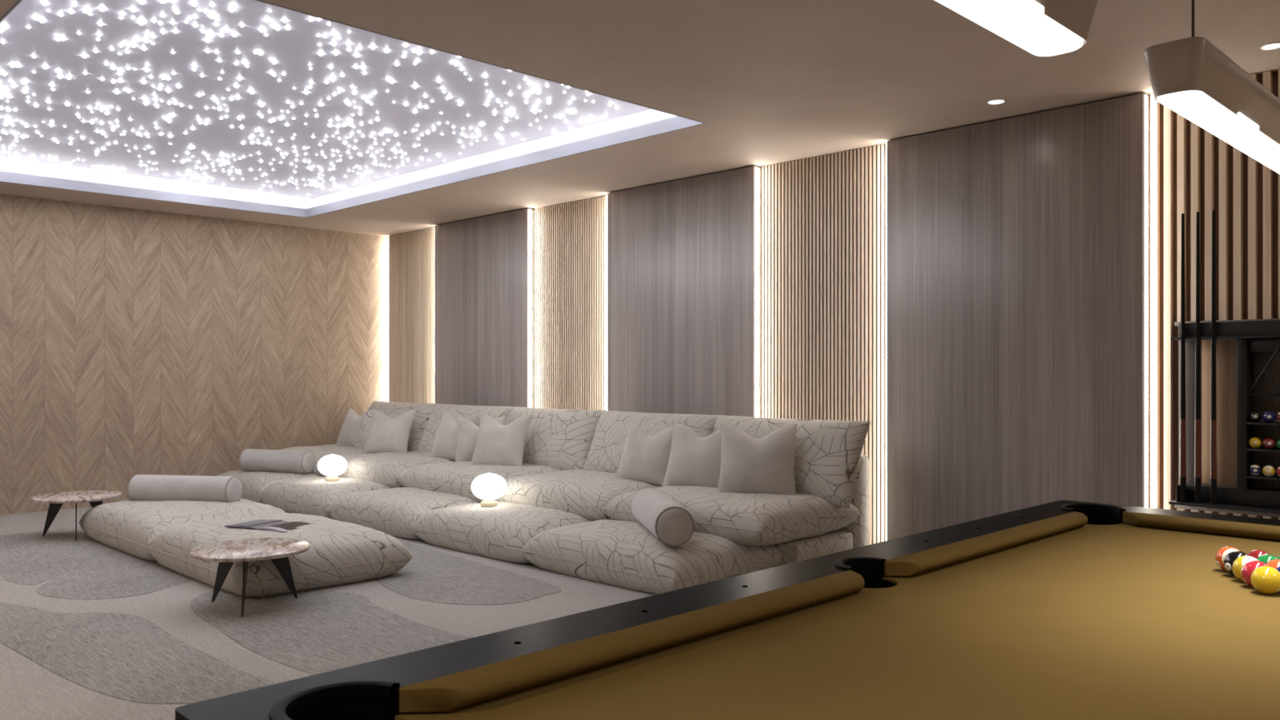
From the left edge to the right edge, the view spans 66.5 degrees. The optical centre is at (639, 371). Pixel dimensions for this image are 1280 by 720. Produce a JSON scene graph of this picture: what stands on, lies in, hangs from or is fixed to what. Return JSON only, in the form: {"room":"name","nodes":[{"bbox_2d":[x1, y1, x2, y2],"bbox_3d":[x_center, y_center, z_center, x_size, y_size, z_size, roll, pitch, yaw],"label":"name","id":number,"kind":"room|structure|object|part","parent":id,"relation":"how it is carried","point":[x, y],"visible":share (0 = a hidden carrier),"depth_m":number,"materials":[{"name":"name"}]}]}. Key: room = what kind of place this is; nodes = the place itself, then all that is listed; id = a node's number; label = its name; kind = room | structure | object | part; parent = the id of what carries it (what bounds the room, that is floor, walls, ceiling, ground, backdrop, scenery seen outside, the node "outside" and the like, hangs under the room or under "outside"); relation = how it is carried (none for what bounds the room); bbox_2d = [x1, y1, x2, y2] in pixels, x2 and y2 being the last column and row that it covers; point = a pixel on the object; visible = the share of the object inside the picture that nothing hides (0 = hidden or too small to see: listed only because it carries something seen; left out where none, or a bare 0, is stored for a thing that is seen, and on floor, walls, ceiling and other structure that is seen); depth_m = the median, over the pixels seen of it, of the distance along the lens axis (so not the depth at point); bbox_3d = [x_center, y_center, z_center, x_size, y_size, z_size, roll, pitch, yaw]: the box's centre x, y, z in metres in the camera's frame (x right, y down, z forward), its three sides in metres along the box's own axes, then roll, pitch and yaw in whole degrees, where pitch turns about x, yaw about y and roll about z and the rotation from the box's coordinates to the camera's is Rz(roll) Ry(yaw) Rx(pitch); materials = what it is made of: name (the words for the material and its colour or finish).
{"room":"game room","nodes":[
{"label":"game room","id":0,"kind":"room"},
{"bbox_2d":[0,194,388,515],"bbox_3d":[-5.947,-0.304,8.062,0.100,3.112,8.660,0,0,45],"label":"wall","id":1,"kind":"structure","parent":0,"point":[133,342],"depth_m":9.39,"materials":[{"name":"brown wood"}]},
{"bbox_2d":[0,0,1279,236],"bbox_3d":[-1.565,-1.570,3.710,12.250,0.080,8.660,0,0,45],"label":"ceiling","id":2,"kind":"structure","parent":0,"point":[771,82],"depth_m":4.94,"materials":[{"name":"paint"}]},
{"bbox_2d":[0,109,675,208],"bbox_3d":[-2.689,-1.692,6.623,5.610,0.165,3.870,0,0,45],"label":"led strip light","id":3,"kind":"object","parent":2,"relation":"attached to","point":[6,164],"depth_m":8.42,"materials":[{"name":"white paint"}]},
{"bbox_2d":[0,0,651,198],"bbox_3d":[-2.689,-1.758,6.623,5.510,0.030,3.770,0,0,45],"label":"ceiling panel","id":4,"kind":"object","parent":3,"relation":"attached to","point":[251,95],"visible":0.91,"depth_m":6.28,"materials":[{"name":"grey"}]},
{"bbox_2d":[0,0,706,217],"bbox_3d":[-2.689,-1.571,6.623,5.250,0.085,3.510,0,0,45],"label":"trim","id":5,"kind":"structure","parent":2,"relation":"attached to","point":[677,122],"depth_m":7.99,"materials":[{"name":"paint"}]},
{"bbox_2d":[986,98,1005,104],"bbox_3d":[2.019,-1.528,5.535,0.100,0.005,0.100,0,0,45],"label":"recessed light","id":6,"kind":"object","parent":2,"relation":"in","point":[996,101],"visible":1,"depth_m":5.53,"materials":[{"name":"white"}]},
{"bbox_2d":[934,0,1097,56],"bbox_3d":[0.103,-0.967,0.806,0.093,1.124,1.279,0,0,45],"label":"linear pendant","id":7,"kind":"object","parent":2,"relation":"hanging from","point":[1041,28],"visible":1,"depth_m":1.15,"materials":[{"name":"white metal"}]},
{"bbox_2d":[1142,0,1279,174],"bbox_3d":[1.305,-0.982,2.009,0.093,1.094,1.339,0,0,45],"label":"linear pendant","id":8,"kind":"object","parent":2,"relation":"hanging from","point":[1191,77],"visible":1,"depth_m":1.61,"materials":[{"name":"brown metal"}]},
{"bbox_2d":[1157,90,1279,173],"bbox_3d":[1.305,-0.440,2.009,0.061,0.009,1.302,0,0,45],"label":"diffuser","id":9,"kind":"object","parent":8,"relation":"attached to","point":[1213,111],"depth_m":1.72,"materials":[{"name":"white"}]},
{"bbox_2d":[1259,42,1279,49],"bbox_3d":[2.971,-1.528,4.589,0.100,0.005,0.100,0,0,45],"label":"recessed light","id":10,"kind":"object","parent":2,"relation":"in","point":[1272,46],"visible":1,"depth_m":4.59,"materials":[{"name":"white"}]},
{"bbox_3d":[-1.565,1.306,3.710,12.250,0.108,8.660,0,0,45],"label":"floor","id":11,"kind":"structure","parent":0,"visible":0},
{"bbox_2d":[0,506,656,719],"bbox_3d":[-2.359,1.245,4.752,9.645,0.014,8.020,0,0,45],"label":"carpet","id":12,"kind":"object","parent":11,"relation":"on","point":[91,629],"visible":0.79,"depth_m":4.86,"materials":[{"name":"carpet"}]},
{"bbox_2d":[30,490,121,541],"bbox_3d":[-4.227,1.085,7.331,0.596,0.310,0.602,0,0,-30],"label":"side table","id":13,"kind":"object","parent":12,"relation":"on","point":[56,500],"visible":0.98,"depth_m":7.33,"materials":[{"name":"stone"}]},
{"bbox_3d":[-4.396,1.097,7.332,0.177,0.286,0.008,0,0,0],"label":"leg","id":14,"kind":"part","parent":13,"relation":"part of","materials":[{"name":"black metal"}]},
{"bbox_3d":[-4.151,1.097,7.191,0.008,0.286,0.177,0,0,-30],"label":"leg","id":15,"kind":"part","parent":13,"relation":"part of","materials":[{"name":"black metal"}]},
{"bbox_3d":[-4.151,1.097,7.474,0.008,0.286,0.177,0,0,30],"label":"leg","id":16,"kind":"part","parent":13,"relation":"part of","materials":[{"name":"black metal"}]},
{"bbox_2d":[78,498,287,561],"bbox_3d":[-3.285,1.089,7.095,1.476,0.299,1.026,0,0,45],"label":"cushion","id":17,"kind":"object","parent":12,"relation":"on","point":[129,526],"visible":0.58,"depth_m":6.74,"materials":[{"name":"fabric"}]},
{"bbox_2d":[127,474,242,502],"bbox_3d":[-3.366,0.878,7.226,0.836,0.215,0.215,0,0,10],"label":"bolster","id":18,"kind":"object","parent":17,"relation":"on","point":[140,486],"visible":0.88,"depth_m":7.14,"materials":[{"name":"fabric"}]},
{"bbox_2d":[190,537,310,617],"bbox_3d":[-2.056,1.085,5.162,0.590,0.310,0.602,0,0,-12],"label":"side table","id":19,"kind":"object","parent":12,"relation":"on","point":[226,553],"visible":1,"depth_m":5.16,"materials":[{"name":"stone"}]},
{"bbox_3d":[-2.214,1.097,5.215,0.177,0.286,0.008,0,0,18],"label":"leg","id":20,"kind":"part","parent":19,"relation":"part of","materials":[{"name":"black metal"}]},
{"bbox_3d":[-2.023,1.097,5.005,0.008,0.286,0.177,0,0,-12],"label":"leg","id":21,"kind":"part","parent":19,"relation":"part of","materials":[{"name":"black metal"}]},
{"bbox_3d":[-1.937,1.097,5.275,0.177,0.286,0.008,0,0,-42],"label":"leg","id":22,"kind":"part","parent":19,"relation":"part of","materials":[{"name":"black metal"}]},
{"bbox_2d":[217,469,319,503],"bbox_3d":[-3.505,1.101,9.604,1.186,0.277,0.986,0,0,45],"label":"floor cushion","id":23,"kind":"object","parent":12,"relation":"on","point":[253,482],"visible":0.21,"depth_m":9.13,"materials":[{"name":"fabric"}]},
{"bbox_2d":[239,448,315,473],"bbox_3d":[-3.498,0.865,9.428,0.774,0.215,0.215,0,0,19],"label":"bolster","id":24,"kind":"object","parent":23,"relation":"on","point":[250,460],"visible":1,"depth_m":9.33,"materials":[{"name":"fabric"}]},
{"bbox_2d":[146,513,412,597],"bbox_3d":[-2.263,1.091,6.080,1.476,0.297,1.026,0,0,45],"label":"cushion","id":25,"kind":"object","parent":12,"relation":"on","point":[340,553],"visible":0.86,"depth_m":5.73,"materials":[{"name":"fabric"}]},
{"bbox_2d":[224,519,311,533],"bbox_3d":[-2.248,0.944,5.981,0.464,0.030,0.310,0,0,21],"label":"magazine","id":26,"kind":"object","parent":25,"relation":"on","point":[272,525],"visible":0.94,"depth_m":5.93,"materials":[{"name":"paper"}]},
{"bbox_2d":[250,520,281,526],"bbox_3d":[-2.309,0.937,6.005,0.070,0.014,0.260,2,0,21],"label":"photo","id":27,"kind":"object","parent":26,"relation":"on","point":[268,522],"depth_m":6.00},
{"bbox_2d":[263,521,310,529],"bbox_3d":[-2.134,0.943,5.968,0.215,0.014,0.237,2,0,21],"label":"photo","id":28,"kind":"object","parent":26,"relation":"on","point":[283,525],"depth_m":5.95},
{"bbox_2d":[259,475,390,519],"bbox_3d":[-2.647,1.101,8.752,1.306,0.277,0.986,0,0,45],"label":"floor cushion","id":29,"kind":"object","parent":12,"relation":"on","point":[312,495],"visible":0.56,"depth_m":8.39,"materials":[{"name":"fabric"}]},
{"bbox_2d":[317,453,347,481],"bbox_3d":[-2.724,0.853,8.653,0.254,0.238,0.254,0,0,45],"label":"globe lamp","id":30,"kind":"object","parent":29,"relation":"on","point":[331,465],"visible":1,"depth_m":8.57,"materials":[{"name":"white"}]},
{"bbox_2d":[326,487,479,539],"bbox_3d":[-1.746,1.101,7.857,1.306,0.276,0.986,0,0,45],"label":"floor cushion","id":31,"kind":"object","parent":12,"relation":"on","point":[393,512],"visible":0.64,"depth_m":7.49,"materials":[{"name":"fabric"}]},
{"bbox_2d":[411,501,591,563],"bbox_3d":[-0.845,1.101,6.962,1.306,0.276,0.986,0,0,45],"label":"floor cushion","id":32,"kind":"object","parent":12,"relation":"on","point":[500,531],"visible":0.59,"depth_m":6.61,"materials":[{"name":"fabric"}]},
{"bbox_2d":[471,472,506,506],"bbox_3d":[-1.085,0.849,7.025,0.254,0.238,0.254,0,0,45],"label":"globe lamp","id":33,"kind":"object","parent":32,"relation":"on","point":[488,487],"visible":1,"depth_m":6.94,"materials":[{"name":"white"}]},
{"bbox_2d":[520,518,782,594],"bbox_3d":[0.062,1.100,6.062,1.321,0.278,0.986,0,0,45],"label":"floor cushion","id":34,"kind":"object","parent":12,"relation":"on","point":[626,554],"visible":0.81,"depth_m":5.67,"materials":[{"name":"fabric"}]},
{"bbox_2d":[630,488,694,546],"bbox_3d":[0.121,0.865,5.869,0.225,0.225,0.914,0,0,-10],"label":"bolster","id":35,"kind":"object","parent":34,"relation":"on","point":[668,522],"visible":1,"depth_m":5.45,"materials":[{"name":"fabric"}]},
{"bbox_2d":[174,500,1279,719],"bbox_3d":[0.952,0.825,1.654,1.564,0.824,2.784,0,0,45],"label":"pool table","id":36,"kind":"object","parent":12,"relation":"on","point":[1059,610],"visible":1,"depth_m":1.59,"materials":[{"name":"black paint"}]},
{"bbox_2d":[288,687,392,719],"bbox_3d":[-0.364,0.508,1.221,0.152,0.183,0.152,0,0,45],"label":"pocket","id":37,"kind":"object","parent":36,"relation":"on","point":[313,703],"depth_m":1.29,"materials":[{"name":"black leather"}]},
{"bbox_2d":[399,569,864,713],"bbox_3d":[0.086,0.435,1.657,0.066,0.036,1.086,0,0,45],"label":"cushion","id":38,"kind":"object","parent":36,"relation":"on","point":[491,686],"depth_m":1.51,"materials":[{"name":"fabric"}]},
{"bbox_2d":[849,565,895,588],"bbox_3d":[0.495,0.508,2.109,0.112,0.183,0.112,0,0,45],"label":"pocket","id":39,"kind":"object","parent":36,"relation":"on","point":[873,576],"depth_m":2.16,"materials":[{"name":"black leather"}]},
{"bbox_2d":[884,511,1088,577],"bbox_3d":[0.944,0.435,2.520,0.066,0.036,1.086,0,0,45],"label":"cushion","id":40,"kind":"object","parent":36,"relation":"on","point":[944,558],"depth_m":2.40,"materials":[{"name":"fabric"}]},
{"bbox_2d":[1071,509,1119,524],"bbox_3d":[1.376,0.508,2.974,0.152,0.183,0.152,0,0,45],"label":"pocket","id":41,"kind":"object","parent":36,"relation":"on","point":[1095,517],"depth_m":3.02,"materials":[{"name":"black leather"}]},
{"bbox_2d":[1122,511,1279,541],"bbox_3d":[1.814,0.435,2.522,1.091,0.036,0.066,0,0,45],"label":"cushion","id":42,"kind":"object","parent":36,"relation":"on","point":[1251,531],"depth_m":2.73,"materials":[{"name":"fabric"}]},
{"bbox_2d":[1215,546,1239,571],"bbox_3d":[1.340,0.426,2.218,0.057,0.057,0.057,0,0,-20],"label":"ball","id":43,"kind":"object","parent":36,"relation":"on","point":[1223,552],"visible":0.48,"depth_m":2.21,"materials":[{"name":"plastic"}]},
{"bbox_2d":[1223,551,1248,576],"bbox_3d":[1.325,0.426,2.162,0.057,0.057,0.057,0,0,-37],"label":"ball","id":44,"kind":"object","parent":36,"relation":"on","point":[1229,558],"visible":0.49,"depth_m":2.15,"materials":[{"name":"plastic"}]},
{"bbox_2d":[1225,563,1231,570],"bbox_3d":[1.298,0.431,2.156,0.001,0.017,0.017,-10,2,-13],"label":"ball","id":45,"kind":"object","parent":44,"relation":"attached to","point":[1229,566],"depth_m":2.15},
{"bbox_2d":[1231,555,1258,582],"bbox_3d":[1.310,0.426,2.106,0.057,0.057,0.057,0,0,-27],"label":"ball","id":46,"kind":"object","parent":36,"relation":"on","point":[1237,566],"visible":0.48,"depth_m":2.10,"materials":[{"name":"plastic"}]},
{"bbox_2d":[1240,560,1267,587],"bbox_3d":[1.295,0.426,2.051,0.057,0.057,0.057,0,0,-19],"label":"ball","id":47,"kind":"object","parent":36,"relation":"on","point":[1247,569],"visible":0.47,"depth_m":2.04,"materials":[{"name":"plastic"}]},
{"bbox_2d":[1247,549,1269,558],"bbox_3d":[1.381,0.426,2.177,0.057,0.057,0.057,0,0,-21],"label":"ball","id":48,"kind":"object","parent":36,"relation":"on","point":[1255,553],"visible":0.24,"depth_m":2.17,"materials":[{"name":"plastic"}]},
{"bbox_2d":[1250,565,1279,594],"bbox_3d":[1.281,0.426,1.995,0.057,0.057,0.057,0,0,29],"label":"ball","id":49,"kind":"object","parent":36,"relation":"on","point":[1265,580],"visible":1,"depth_m":1.98,"materials":[{"name":"plastic"}]},
{"bbox_2d":[1256,554,1279,563],"bbox_3d":[1.366,0.426,2.122,0.057,0.057,0.057,0,0,-16],"label":"ball","id":50,"kind":"object","parent":36,"relation":"on","point":[1264,558],"visible":0.29,"depth_m":2.11,"materials":[{"name":"plastic"}]},
{"bbox_2d":[1266,559,1279,568],"bbox_3d":[1.351,0.426,2.066,0.057,0.057,0.057,0,0,-12],"label":"ball","id":51,"kind":"object","parent":36,"relation":"on","point":[1275,563],"visible":0.15,"depth_m":2.06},
{"bbox_2d":[773,453,868,566],"bbox_3d":[-1.021,0.889,8.388,6.370,0.698,0.825,0,0,45],"label":"sofa","id":52,"kind":"object","parent":12,"relation":"on","point":[855,535],"visible":0.19,"depth_m":6.25,"materials":[{"name":"fabric"}]},
{"bbox_2d":[280,444,364,476],"bbox_3d":[-3.037,0.900,9.984,1.306,0.265,1.046,0,0,45],"label":"seat cushion","id":53,"kind":"object","parent":52,"relation":"on","point":[320,451],"visible":0.21,"depth_m":9.60,"materials":[{"name":"fabric"}]},
{"bbox_2d":[335,408,372,447],"bbox_3d":[-2.953,0.596,10.110,0.458,0.416,0.212,0,0,36],"label":"throw pillow","id":54,"kind":"object","parent":53,"relation":"on","point":[348,436],"visible":0.46,"depth_m":10.05,"materials":[{"name":"grey fabric"}]},
{"bbox_2d":[354,411,397,448],"bbox_3d":[-2.653,0.605,9.841,0.438,0.398,0.206,0,0,15],"label":"throw pillow","id":55,"kind":"object","parent":53,"relation":"on","point":[365,424],"visible":0.42,"depth_m":9.82,"materials":[{"name":"fabric"}]},
{"bbox_2d":[366,400,436,451],"bbox_3d":[-2.519,0.585,10.023,0.366,0.535,1.242,0,0,-44],"label":"cushion","id":56,"kind":"object","parent":53,"relation":"on","point":[423,411],"visible":0.32,"depth_m":9.67,"materials":[{"name":"fabric"}]},
{"bbox_2d":[337,451,455,488],"bbox_3d":[-2.132,0.899,9.086,1.296,0.267,1.046,0,0,45],"label":"seat cushion","id":57,"kind":"object","parent":52,"relation":"on","point":[385,468],"visible":0.45,"depth_m":8.67,"materials":[{"name":"fabric"}]},
{"bbox_2d":[362,408,416,453],"bbox_3d":[-2.439,0.587,9.489,0.478,0.435,0.222,0,0,15],"label":"throw pillow","id":58,"kind":"object","parent":57,"relation":"on","point":[385,434],"visible":0.84,"depth_m":9.43,"materials":[{"name":"grey fabric"}]},
{"bbox_2d":[429,412,479,460],"bbox_3d":[-1.690,0.591,8.828,0.467,0.425,0.216,0,0,37],"label":"throw pillow","id":59,"kind":"object","parent":57,"relation":"on","point":[445,445],"visible":0.66,"depth_m":8.78,"materials":[{"name":"grey fabric"}]},
{"bbox_2d":[417,403,512,453],"bbox_3d":[-1.661,0.585,9.163,1.270,0.535,0.362,0,0,44],"label":"cushion","id":60,"kind":"object","parent":57,"relation":"on","point":[427,441],"visible":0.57,"depth_m":9.25,"materials":[{"name":"fabric"}]},
{"bbox_2d":[397,461,560,502],"bbox_3d":[-1.227,0.900,8.188,1.306,0.266,1.046,0,0,45],"label":"seat cushion","id":61,"kind":"object","parent":52,"relation":"on","point":[455,477],"visible":0.48,"depth_m":7.86,"materials":[{"name":"fabric"}]},
{"bbox_2d":[455,416,506,461],"bbox_3d":[-1.387,0.599,8.503,0.441,0.409,0.195,0,0,-3],"label":"throw pillow","id":62,"kind":"object","parent":61,"relation":"on","point":[467,431],"visible":0.55,"depth_m":8.45,"materials":[{"name":"grey fabric"}]},
{"bbox_2d":[470,413,532,466],"bbox_3d":[-1.162,0.583,8.135,0.486,0.444,0.221,0,0,20],"label":"throw pillow","id":63,"kind":"object","parent":61,"relation":"on","point":[498,444],"visible":0.84,"depth_m":8.07,"materials":[{"name":"grey fabric"}]},
{"bbox_2d":[505,406,603,471],"bbox_3d":[-0.801,0.585,8.312,0.364,0.535,1.231,0,0,-44],"label":"cushion","id":64,"kind":"object","parent":61,"relation":"on","point":[561,439],"visible":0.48,"depth_m":8.04,"materials":[{"name":"fabric"}]},
{"bbox_2d":[494,468,662,520],"bbox_3d":[-0.321,0.900,7.287,1.301,0.265,1.046,0,0,45],"label":"seat cushion","id":65,"kind":"object","parent":52,"relation":"on","point":[584,493],"visible":0.52,"depth_m":6.88,"materials":[{"name":"fabric"}]},
{"bbox_2d":[615,422,673,485],"bbox_3d":[0.050,0.591,7.032,0.466,0.425,0.215,0,0,37],"label":"throw pillow","id":66,"kind":"object","parent":65,"relation":"on","point":[645,458],"visible":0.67,"depth_m":6.96,"materials":[{"name":"grey fabric"}]},
{"bbox_2d":[582,409,721,472],"bbox_3d":[0.059,0.585,7.460,1.269,0.535,0.359,0,0,44],"label":"cushion","id":67,"kind":"object","parent":65,"relation":"on","point":[605,454],"visible":0.48,"depth_m":7.52,"materials":[{"name":"fabric"}]},
{"bbox_2d":[603,485,860,546],"bbox_3d":[0.588,0.901,6.386,1.311,0.264,1.046,0,0,45],"label":"seat cushion","id":68,"kind":"object","parent":52,"relation":"on","point":[748,519],"visible":0.66,"depth_m":5.91,"materials":[{"name":"fabric"}]},
{"bbox_2d":[662,422,737,487],"bbox_3d":[0.405,0.583,6.664,0.486,0.444,0.224,0,0,27],"label":"throw pillow","id":69,"kind":"object","parent":68,"relation":"on","point":[695,460],"visible":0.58,"depth_m":6.61,"materials":[{"name":"grey fabric"}]},
{"bbox_2d":[717,423,797,495],"bbox_3d":[0.755,0.574,6.290,0.506,0.462,0.228,0,0,11],"label":"throw pillow","id":70,"kind":"object","parent":68,"relation":"on","point":[748,464],"visible":0.89,"depth_m":6.23,"materials":[{"name":"grey fabric"}]},
{"bbox_2d":[712,414,871,508],"bbox_3d":[0.934,0.585,6.589,1.278,0.535,0.359,0,0,44],"label":"cushion","id":71,"kind":"object","parent":68,"relation":"on","point":[827,453],"visible":0.59,"depth_m":6.24,"materials":[{"name":"fabric"}]},
{"bbox_3d":[-0.804,0.889,8.606,6.370,0.698,0.210,0,0,45],"label":"backrest","id":72,"kind":"part","parent":52,"relation":"part of","materials":[{"name":"fabric"}]},
{"bbox_3d":[1.521,-0.304,6.818,12.450,3.112,0.100,0,0,45],"label":"wall","id":73,"kind":"structure","parent":0,"visible":0},
{"bbox_2d":[388,227,434,403],"bbox_3d":[-2.434,-0.143,10.635,1.074,2.766,0.055,0,0,45],"label":"wood panel","id":74,"kind":"object","parent":73,"relation":"attached to","point":[411,254],"depth_m":10.66,"materials":[{"name":"brown wood"}]},
{"bbox_3d":[-2.813,-0.139,11.007,0.012,2.758,0.044,0,0,45],"label":"led strip","id":75,"kind":"part","parent":74,"relation":"part of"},
{"bbox_2d":[434,208,533,408],"bbox_3d":[-1.548,-0.141,9.700,1.553,2.762,0.134,0,0,45],"label":"wood panel","id":76,"kind":"object","parent":73,"relation":"attached to","point":[481,264],"depth_m":9.57,"materials":[{"name":"beige wood"}]},
{"bbox_3d":[-1.029,-0.139,9.130,0.012,2.758,0.042,0,0,45],"label":"led strip","id":77,"kind":"part","parent":76,"relation":"part of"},
{"bbox_3d":[-1.534,-0.139,9.723,1.480,2.758,0.082,0,0,45],"label":"mounting frame","id":78,"kind":"part","parent":76,"relation":"part of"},
{"bbox_2d":[533,195,607,410],"bbox_3d":[-0.592,-0.143,8.806,1.144,2.766,0.055,0,0,45],"label":"wood panel","id":79,"kind":"object","parent":73,"relation":"attached to","point":[570,239],"visible":0.59,"depth_m":8.80,"materials":[{"name":"brown wood"}]},
{"bbox_2d":[607,165,759,417],"bbox_3d":[0.332,-0.141,7.833,1.593,2.762,0.134,0,0,45],"label":"wood panel","id":80,"kind":"object","parent":73,"relation":"attached to","point":[681,252],"depth_m":7.71,"materials":[{"name":"beige wood"}]},
{"bbox_3d":[0.866,-0.139,7.248,0.012,2.758,0.042,0,0,45],"label":"led strip","id":81,"kind":"part","parent":80,"relation":"part of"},
{"bbox_2d":[758,143,886,545],"bbox_3d":[1.312,-0.143,6.916,1.169,2.766,0.055,0,0,45],"label":"slatted panel","id":82,"kind":"object","parent":73,"relation":"attached to","point":[823,219],"visible":0.64,"depth_m":6.86,"materials":[{"name":"brown wood"}]},
{"bbox_2d":[886,93,1148,540],"bbox_3d":[2.237,-0.141,5.941,1.599,2.762,0.134,0,0,45],"label":"wood panel","id":83,"kind":"object","parent":73,"relation":"attached to","point":[1015,244],"depth_m":5.83,"materials":[{"name":"beige wood"}]},
{"bbox_3d":[1.647,-0.139,6.472,0.012,2.758,0.042,0,0,45],"label":"led strip","id":84,"kind":"part","parent":83,"relation":"part of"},
{"bbox_3d":[2.773,-0.139,5.354,0.012,2.758,0.042,0,0,45],"label":"led strip","id":85,"kind":"part","parent":83,"relation":"part of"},
{"bbox_2d":[1146,69,1279,519],"bbox_3d":[4.291,-0.143,3.936,4.218,2.766,0.085,0,0,45],"label":"slatted panel","id":86,"kind":"object","parent":73,"relation":"attached to","point":[1192,170],"visible":0.56,"depth_m":5.22,"materials":[{"name":"brown wood"}]},
{"bbox_2d":[1168,320,1279,514],"bbox_3d":[3.480,0.228,4.568,1.798,0.960,0.247,0,0,45],"label":"cue rack","id":87,"kind":"object","parent":86,"relation":"attached to","point":[1248,352],"visible":0.86,"depth_m":4.99,"materials":[{"name":"wood"}]},
{"bbox_2d":[1179,213,1186,502],"bbox_3d":[2.828,-0.072,5.087,0.030,1.500,0.030,0,0,45],"label":"pool cue","id":88,"kind":"object","parent":87,"relation":"on","point":[1183,415],"visible":1,"depth_m":5.08,"materials":[{"name":"brown wood"}]},
{"bbox_3d":[2.954,0.233,5.233,0.113,0.951,0.044,0,0,45],"label":"panel","id":89,"kind":"part","parent":87,"relation":"part of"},
{"bbox_2d":[1194,211,1200,502],"bbox_3d":[2.877,-0.072,5.038,0.030,1.500,0.030,0,0,45],"label":"pool cue","id":90,"kind":"object","parent":87,"relation":"on","point":[1197,369],"visible":1,"depth_m":5.03,"materials":[{"name":"brown wood"}]},
{"bbox_2d":[1209,209,1217,504],"bbox_3d":[2.928,-0.072,4.987,0.030,1.500,0.030,0,0,45],"label":"pool cue","id":91,"kind":"object","parent":87,"relation":"on","point":[1213,490],"visible":1,"depth_m":4.98,"materials":[{"name":"brown wood"}]},
{"bbox_3d":[3.052,0.233,5.135,0.165,0.951,0.046,0,0,45],"label":"panel","id":92,"kind":"part","parent":87,"relation":"part of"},
{"bbox_2d":[1168,499,1279,514],"bbox_3d":[3.465,0.688,4.551,1.777,0.015,0.202,0,0,45],"label":"shelf","id":93,"kind":"object","parent":87,"relation":"attached to","point":[1269,508],"depth_m":4.93,"materials":[{"name":"wood"}]},
{"bbox_3d":[3.487,-0.216,4.564,1.723,0.072,0.152,0,0,45],"label":"rail","id":94,"kind":"part","parent":87,"relation":"part of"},
{"bbox_2d":[1186,482,1279,508],"bbox_3d":[3.500,0.637,4.577,1.723,0.084,0.117,0,0,45],"label":"shelf","id":95,"kind":"object","parent":87,"relation":"attached to","point":[1266,495],"depth_m":4.96,"materials":[{"name":"wood"}]},
{"bbox_2d":[1248,464,1262,475],"bbox_3d":[3.084,0.495,4.897,0.057,0.057,0.058,0,0,31],"label":"ball","id":96,"kind":"object","parent":87,"relation":"on","point":[1254,469],"visible":1,"depth_m":4.88,"materials":[{"name":"plastic"}]},
{"bbox_2d":[1248,410,1262,422],"bbox_3d":[3.084,0.226,4.897,0.057,0.057,0.058,0,0,31],"label":"ball","id":97,"kind":"object","parent":87,"relation":"on","point":[1255,415],"visible":1,"depth_m":4.88,"materials":[{"name":"plastic"}]},
{"bbox_2d":[1248,436,1262,448],"bbox_3d":[3.084,0.358,4.897,0.057,0.057,0.057,0,0,31],"label":"ball","id":98,"kind":"object","parent":87,"relation":"on","point":[1254,442],"visible":1,"depth_m":4.88,"materials":[{"name":"plastic"}]},
{"bbox_2d":[1246,474,1279,480],"bbox_3d":[3.319,0.530,4.724,0.635,0.012,0.162,0,0,45],"label":"shelf","id":99,"kind":"object","parent":87,"relation":"attached to","point":[1249,477],"depth_m":4.87,"materials":[{"name":"wood"}]},
{"bbox_2d":[1246,447,1279,452],"bbox_3d":[3.319,0.393,4.724,0.635,0.012,0.162,0,0,45],"label":"shelf","id":100,"kind":"object","parent":87,"relation":"attached to","point":[1248,449],"depth_m":4.86,"materials":[{"name":"wood"}]},
{"bbox_2d":[1246,421,1279,426],"bbox_3d":[3.319,0.261,4.724,0.635,0.012,0.162,0,0,45],"label":"shelf","id":101,"kind":"object","parent":87,"relation":"attached to","point":[1248,423],"depth_m":4.87,"materials":[{"name":"wood"}]},
{"bbox_3d":[3.126,0.050,4.844,0.202,0.346,0.012,0,0,45],"label":"lattice frame","id":102,"kind":"part","parent":87,"relation":"part of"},
{"bbox_3d":[3.651,0.233,4.542,1.520,0.951,0.044,0,0,45],"label":"panel","id":103,"kind":"part","parent":87,"relation":"part of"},
{"bbox_2d":[1262,437,1275,448],"bbox_3d":[3.127,0.358,4.855,0.057,0.057,0.057,0,0,31],"label":"ball","id":104,"kind":"object","parent":87,"relation":"on","point":[1268,442],"visible":1,"depth_m":4.84,"materials":[{"name":"plastic"}]},
{"bbox_2d":[1262,465,1275,476],"bbox_3d":[3.127,0.495,4.855,0.057,0.057,0.058,0,0,31],"label":"ball","id":105,"kind":"object","parent":87,"relation":"on","point":[1268,470],"visible":1,"depth_m":4.84,"materials":[{"name":"plastic"}]},
{"bbox_2d":[1262,411,1275,422],"bbox_3d":[3.127,0.226,4.855,0.057,0.057,0.058,0,0,31],"label":"ball","id":106,"kind":"object","parent":87,"relation":"on","point":[1268,416],"visible":1,"depth_m":4.84,"materials":[{"name":"plastic"}]},
{"bbox_2d":[1275,412,1279,422],"bbox_3d":[3.169,0.226,4.813,0.057,0.057,0.058,0,0,31],"label":"ball","id":107,"kind":"object","parent":87,"relation":"on","point":[1277,416],"visible":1,"depth_m":4.81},
{"bbox_2d":[1275,439,1279,448],"bbox_3d":[3.169,0.358,4.813,0.057,0.057,0.058,0,0,31],"label":"ball","id":108,"kind":"object","parent":87,"relation":"on","point":[1277,443],"visible":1,"depth_m":4.81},
{"bbox_2d":[1275,466,1279,476],"bbox_3d":[3.169,0.495,4.813,0.057,0.057,0.057,0,0,31],"label":"ball","id":109,"kind":"object","parent":87,"relation":"on","point":[1277,471],"visible":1,"depth_m":4.81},
{"bbox_3d":[3.564,0.723,4.631,1.868,0.030,0.046,0,0,45],"label":"niche rail","id":110,"kind":"part","parent":86,"relation":"part of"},
{"bbox_3d":[3.564,-0.256,4.631,1.868,0.022,0.046,0,0,45],"label":"niche rail","id":111,"kind":"part","parent":86,"relation":"part of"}
]}

